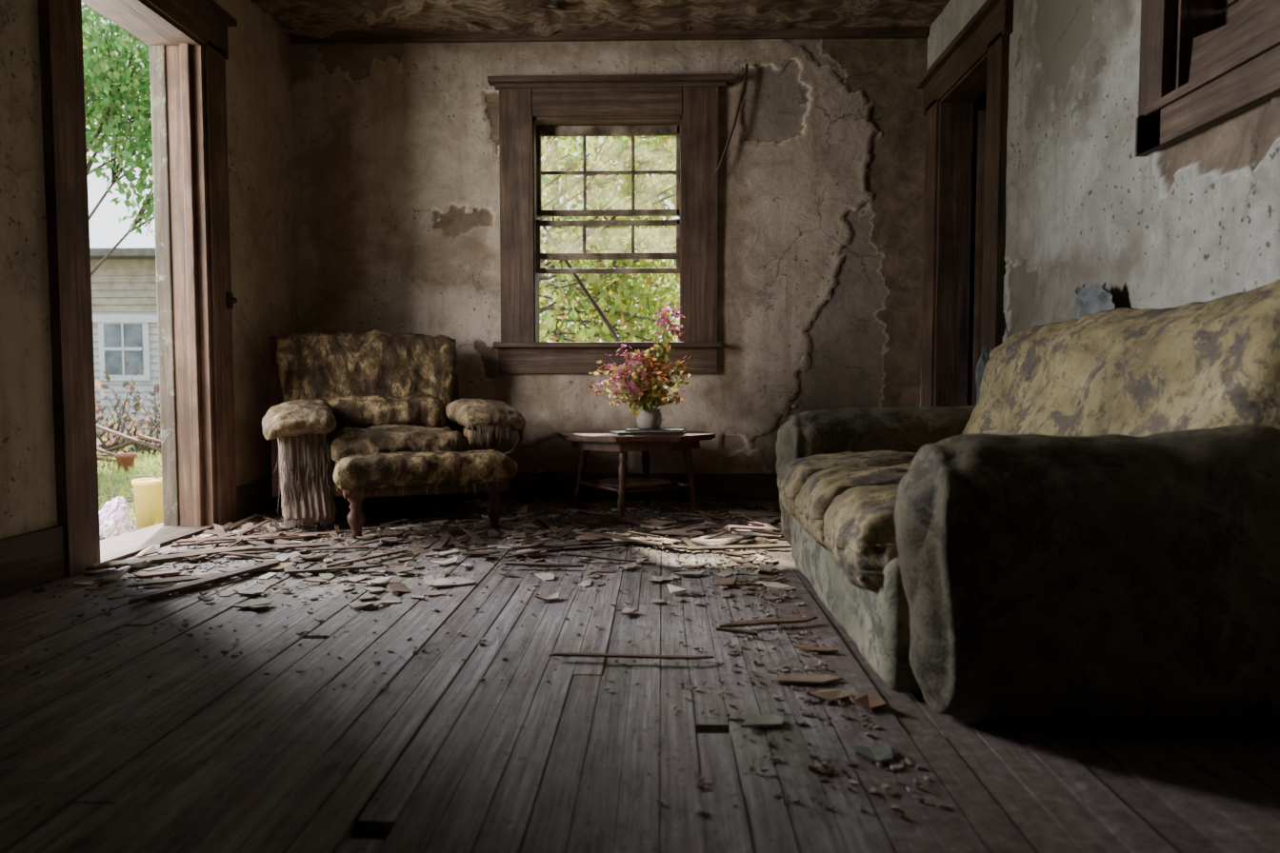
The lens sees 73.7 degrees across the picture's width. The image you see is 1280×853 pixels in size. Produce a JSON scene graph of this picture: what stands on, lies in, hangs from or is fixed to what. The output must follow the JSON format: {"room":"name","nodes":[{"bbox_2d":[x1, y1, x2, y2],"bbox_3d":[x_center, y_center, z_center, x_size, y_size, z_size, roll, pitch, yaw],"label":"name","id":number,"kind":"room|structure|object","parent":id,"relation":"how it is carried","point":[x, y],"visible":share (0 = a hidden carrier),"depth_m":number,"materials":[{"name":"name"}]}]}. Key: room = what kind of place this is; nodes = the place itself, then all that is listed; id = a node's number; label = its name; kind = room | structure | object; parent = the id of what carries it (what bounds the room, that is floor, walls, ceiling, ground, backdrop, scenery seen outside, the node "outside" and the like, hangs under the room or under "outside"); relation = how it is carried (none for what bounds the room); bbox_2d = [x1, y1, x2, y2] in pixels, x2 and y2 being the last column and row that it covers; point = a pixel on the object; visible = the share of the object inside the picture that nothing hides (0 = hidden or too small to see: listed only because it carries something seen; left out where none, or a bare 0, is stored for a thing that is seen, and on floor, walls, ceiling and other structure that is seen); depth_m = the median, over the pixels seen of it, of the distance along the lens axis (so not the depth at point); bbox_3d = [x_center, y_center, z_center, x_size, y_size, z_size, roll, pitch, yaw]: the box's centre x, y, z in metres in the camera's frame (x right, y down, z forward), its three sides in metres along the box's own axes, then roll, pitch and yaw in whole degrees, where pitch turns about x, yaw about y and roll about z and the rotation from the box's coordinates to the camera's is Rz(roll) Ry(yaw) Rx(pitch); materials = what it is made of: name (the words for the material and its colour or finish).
{"room":"abandoned living room","nodes":[
{"label":"abandoned living room","id":0,"kind":"room"},
{"bbox_2d":[0,0,298,539],"bbox_3d":[-2.115,-0.713,1.804,0.158,2.790,6.450,0,3,1],"label":"wall","id":1,"kind":"structure","parent":0,"point":[259,64],"depth_m":2.94,"materials":[{"name":"paint"}]},
{"bbox_2d":[38,0,237,577],"bbox_3d":[-2.095,-0.653,3.490,0.330,2.490,1.270,0,3,1],"label":"door","id":2,"kind":"structure","parent":1,"relation":"in","point":[188,41],"depth_m":3.84,"materials":[{"name":"brown wood"}]},
{"bbox_2d":[225,291,237,309],"bbox_3d":[-1.933,-0.597,4.040,0.047,0.080,0.032,0,3,1],"label":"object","id":3,"kind":"structure","parent":2,"relation":"attached to","point":[230,300],"depth_m":4.03,"materials":[{"name":"black"}]},
{"bbox_2d":[0,478,281,599],"bbox_3d":[-2.036,0.496,1.857,0.035,0.190,6.110,0,3,1],"label":"baseboard","id":4,"kind":"structure","parent":1,"relation":"attached to","point":[31,560],"depth_m":2.85,"materials":[{"name":"brown wood"}]},
{"bbox_2d":[250,0,950,39],"bbox_3d":[-0.264,-2.060,1.685,3.960,0.247,6.570,0,3,1],"label":"ceiling","id":5,"kind":"structure","parent":0,"point":[320,19],"depth_m":4.52,"materials":[{"name":"brown wood"}]},
{"bbox_2d":[291,37,927,508],"bbox_3d":[-0.183,-0.879,4.906,3.840,2.790,0.161,0,3,1],"label":"wall","id":6,"kind":"structure","parent":0,"point":[396,167],"depth_m":4.82,"materials":[{"name":"paint"}]},
{"bbox_2d":[342,473,779,501],"bbox_3d":[-0.175,0.348,4.892,3.520,0.160,0.040,0,3,1],"label":"baseboard","id":7,"kind":"structure","parent":6,"relation":"attached to","point":[741,487],"depth_m":4.87,"materials":[{"name":"brown wood"}]},
{"bbox_2d":[291,26,928,44],"bbox_3d":[-0.185,-2.180,4.756,3.540,0.055,0.040,0,3,1],"label":"trim","id":8,"kind":"structure","parent":6,"relation":"attached to","point":[841,32],"depth_m":4.74,"materials":[{"name":"brown wood"}]},
{"bbox_2d":[487,73,734,374],"bbox_3d":[-0.158,-1.126,4.885,1.364,1.645,0.275,0,3,1],"label":"window","id":9,"kind":"structure","parent":6,"relation":"in","point":[685,107],"depth_m":4.80,"materials":[{"name":"brown wood"}]},
{"bbox_2d":[714,63,748,176],"bbox_3d":[0.506,-1.701,4.732,0.191,0.613,0.022,0,3,-5],"label":"hanging lath","id":10,"kind":"object","parent":9,"relation":"hanging from","point":[747,65],"visible":1,"depth_m":4.73,"materials":[{"name":"brown wood"}]},
{"bbox_2d":[0,499,1279,852],"bbox_3d":[-0.264,0.642,1.829,3.820,0.122,6.430,0,3,1],"label":"floor","id":11,"kind":"structure","parent":0,"point":[438,760],"depth_m":1.63,"materials":[{"name":"weathered wood planks"}]},
{"bbox_2d":[261,329,525,539],"bbox_3d":[-1.197,-0.020,4.162,1.196,0.954,1.168,-1,3,-22],"label":"armchair","id":12,"kind":"object","parent":11,"relation":"on","point":[361,415],"visible":1,"depth_m":4.04,"materials":[{"name":"brown fabric"}]},
{"bbox_2d":[0,495,944,819],"bbox_3d":[-0.298,0.497,3.071,3.397,0.044,3.481,0,3,1],"label":"debris","id":13,"kind":"object","parent":11,"relation":"on","point":[880,753],"visible":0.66,"depth_m":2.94,"materials":[{"name":"wood"}]},
{"bbox_2d":[557,429,715,520],"bbox_3d":[-0.027,0.237,4.441,0.791,0.410,0.651,0,3,-8],"label":"side table","id":14,"kind":"object","parent":11,"relation":"on","point":[586,441],"visible":0.94,"depth_m":4.27,"materials":[{"name":"brown wood"}]},
{"bbox_2d":[608,427,685,435],"bbox_3d":[0.037,0.024,4.368,0.407,0.022,0.309,0,3,1],"label":"magazines","id":15,"kind":"object","parent":14,"relation":"on","point":[632,430],"visible":1,"depth_m":4.29,"materials":[{"name":"white paper"}]},
{"bbox_2d":[636,409,661,429],"bbox_3d":[0.048,-0.039,4.394,0.132,0.100,0.132,0,3,1],"label":"flower vase","id":16,"kind":"object","parent":15,"relation":"on","point":[647,419],"visible":0.94,"depth_m":4.34,"materials":[{"name":"white ceramic"}]},
{"bbox_2d":[588,303,691,418],"bbox_3d":[-0.001,-0.338,4.384,0.535,0.593,0.346,0,3,1],"label":"bouquet","id":17,"kind":"object","parent":16,"relation":"in","point":[644,388],"visible":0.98,"depth_m":4.35,"materials":[{"name":"pink plant"}]},
{"bbox_2d":[775,279,1279,733],"bbox_3d":[0.977,0.106,2.479,1.040,0.918,1.907,0,3,1],"label":"sofa","id":18,"kind":"object","parent":11,"relation":"on","point":[1092,542],"visible":1,"depth_m":1.60,"materials":[{"name":"fabric"}]},
{"bbox_2d":[975,281,1114,403],"bbox_3d":[1.450,-0.199,3.124,0.066,0.582,0.913,0,3,-5],"label":"rag","id":19,"kind":"object","parent":18,"relation":"on","point":[1095,299],"visible":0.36,"depth_m":2.84,"materials":[{"name":"grey fabric"}]},
{"bbox_2d":[966,90,986,405],"bbox_3d":[2.432,-0.802,4.302,1.400,2.700,2.500,0,3,1],"label":"wall","id":20,"kind":"structure","parent":0,"point":[980,104],"depth_m":5.49,"materials":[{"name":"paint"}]},
{"bbox_2d":[920,0,1279,406],"bbox_3d":[1.585,-0.708,1.710,0.161,2.790,6.450,0,3,1],"label":"wall","id":21,"kind":"structure","parent":0,"point":[1196,218],"depth_m":2.83,"materials":[{"name":"grey paint"}]},
{"bbox_2d":[916,0,1014,407],"bbox_3d":[1.624,-0.690,4.189,0.230,2.350,1.160,0,3,1],"label":"door","id":22,"kind":"structure","parent":21,"relation":"in","point":[975,62],"depth_m":4.47,"materials":[{"name":"brown wood"}]},
{"bbox_2d":[971,110,985,406],"bbox_3d":[2.054,-0.599,4.344,0.660,2.050,0.055,1,3,21],"label":"door leaf","id":23,"kind":"structure","parent":22,"relation":"attached to","point":[981,128],"depth_m":4.43,"materials":[{"name":"brown wood"}]},
{"bbox_2d":[1135,0,1279,157],"bbox_3d":[1.568,-1.363,1.885,0.195,1.160,1.350,0,3,1],"label":"window","id":24,"kind":"structure","parent":21,"relation":"in","point":[1172,110],"depth_m":2.42,"materials":[{"name":"brown wood"}]},
{"bbox_2d":[1188,2,1279,81],"bbox_3d":[1.551,-0.929,1.917,0.024,0.268,1.008,0,3,1],"label":"board","id":25,"kind":"object","parent":24,"relation":"attached to","point":[1211,49],"visible":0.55,"depth_m":2.23,"materials":[{"name":"brown wood"}]},
{"label":"outside","id":26,"kind":"structure","parent":0,"visible":0},
{"bbox_2d":[97,439,161,540],"bbox_3d":[0.385,0.146,15.024,90.000,0.100,90.000,0,3,1],"label":"ground","id":27,"kind":"structure","parent":26,"point":[156,465],"depth_m":7.95,"materials":[{"name":"green plant"}]},
{"bbox_2d":[81,3,155,276],"bbox_3d":[-6.755,-3.006,10.528,3.969,6.685,3.346,0,3,1],"label":"tree","id":28,"kind":"object","parent":27,"relation":"on","point":[105,78],"visible":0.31,"depth_m":10.28,"materials":[{"name":"green plant"}]},
{"bbox_2d":[99,496,138,539],"bbox_3d":[-3.055,0.536,4.914,0.237,0.274,0.240,0,3,1],"label":"rock","id":29,"kind":"object","parent":27,"relation":"on","point":[114,520],"visible":0.68,"depth_m":4.86,"materials":[{"name":"white stone"}]},
{"bbox_2d":[98,488,142,529],"bbox_3d":[-3.580,0.600,5.449,2.633,0.036,3.442,0,3,1],"label":"rubble","id":30,"kind":"object","parent":27,"relation":"on","point":[130,505],"visible":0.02,"depth_m":6.36,"materials":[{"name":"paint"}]},
{"bbox_2d":[89,247,159,435],"bbox_3d":[-8.729,-1.643,16.440,10.500,3.320,5.450,0,3,1],"label":"neighboring house","id":31,"kind":"structure","parent":27,"relation":"on","point":[124,295],"depth_m":14.11,"materials":[{"name":"white wood"}]},
{"bbox_2d":[114,453,136,471],"bbox_3d":[-5.134,0.357,8.516,0.190,0.175,0.190,0,3,1],"label":"terracotta pot","id":32,"kind":"object","parent":27,"relation":"on","point":[127,460],"visible":0.94,"depth_m":8.46,"materials":[{"name":"orange ceramic"}]},
{"bbox_2d":[94,360,160,457],"bbox_3d":[-3.506,-0.218,9.935,12.992,1.437,4.395,0,3,7],"label":"brush","id":33,"kind":"object","parent":27,"relation":"on","point":[115,423],"visible":0.16,"depth_m":10.70,"materials":[{"name":"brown plant"}]},
{"bbox_2d":[96,415,160,462],"bbox_3d":[-6.412,0.077,10.451,2.681,0.470,4.532,-2,3,-29],"label":"pile","id":34,"kind":"object","parent":27,"relation":"on","point":[108,452],"visible":0.16,"depth_m":9.03,"materials":[{"name":"brown wood"}]},
{"bbox_2d":[130,475,163,528],"bbox_3d":[-3.017,0.453,5.260,0.206,0.332,0.202,0,3,1],"label":"bucket","id":35,"kind":"object","parent":27,"relation":"on","point":[148,492],"visible":0.73,"depth_m":5.19,"materials":[{"name":"plastic"}]},
{"bbox_2d":[539,217,619,341],"bbox_3d":[-0.318,-0.465,5.209,0.844,2.175,0.057,1,3,13],"label":"branch","id":36,"kind":"object","parent":27,"relation":"on","point":[607,322],"visible":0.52,"depth_m":5.18,"materials":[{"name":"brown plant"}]},
{"bbox_2d":[539,136,679,341],"bbox_3d":[2.601,-3.675,18.297,12.262,7.939,3.726,0,3,1],"label":"treeline","id":37,"kind":"object","parent":27,"relation":"on","point":[568,161],"visible":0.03,"depth_m":17.73,"materials":[{"name":"green plant"}]},
{"bbox_2d":[539,136,679,341],"bbox_3d":[-0.402,-2.305,10.090,7.102,5.334,3.682,0,3,1],"label":"tree","id":38,"kind":"object","parent":27,"relation":"on","point":[618,284],"visible":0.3,"depth_m":9.91,"materials":[{"name":"green plant"}]}
]}

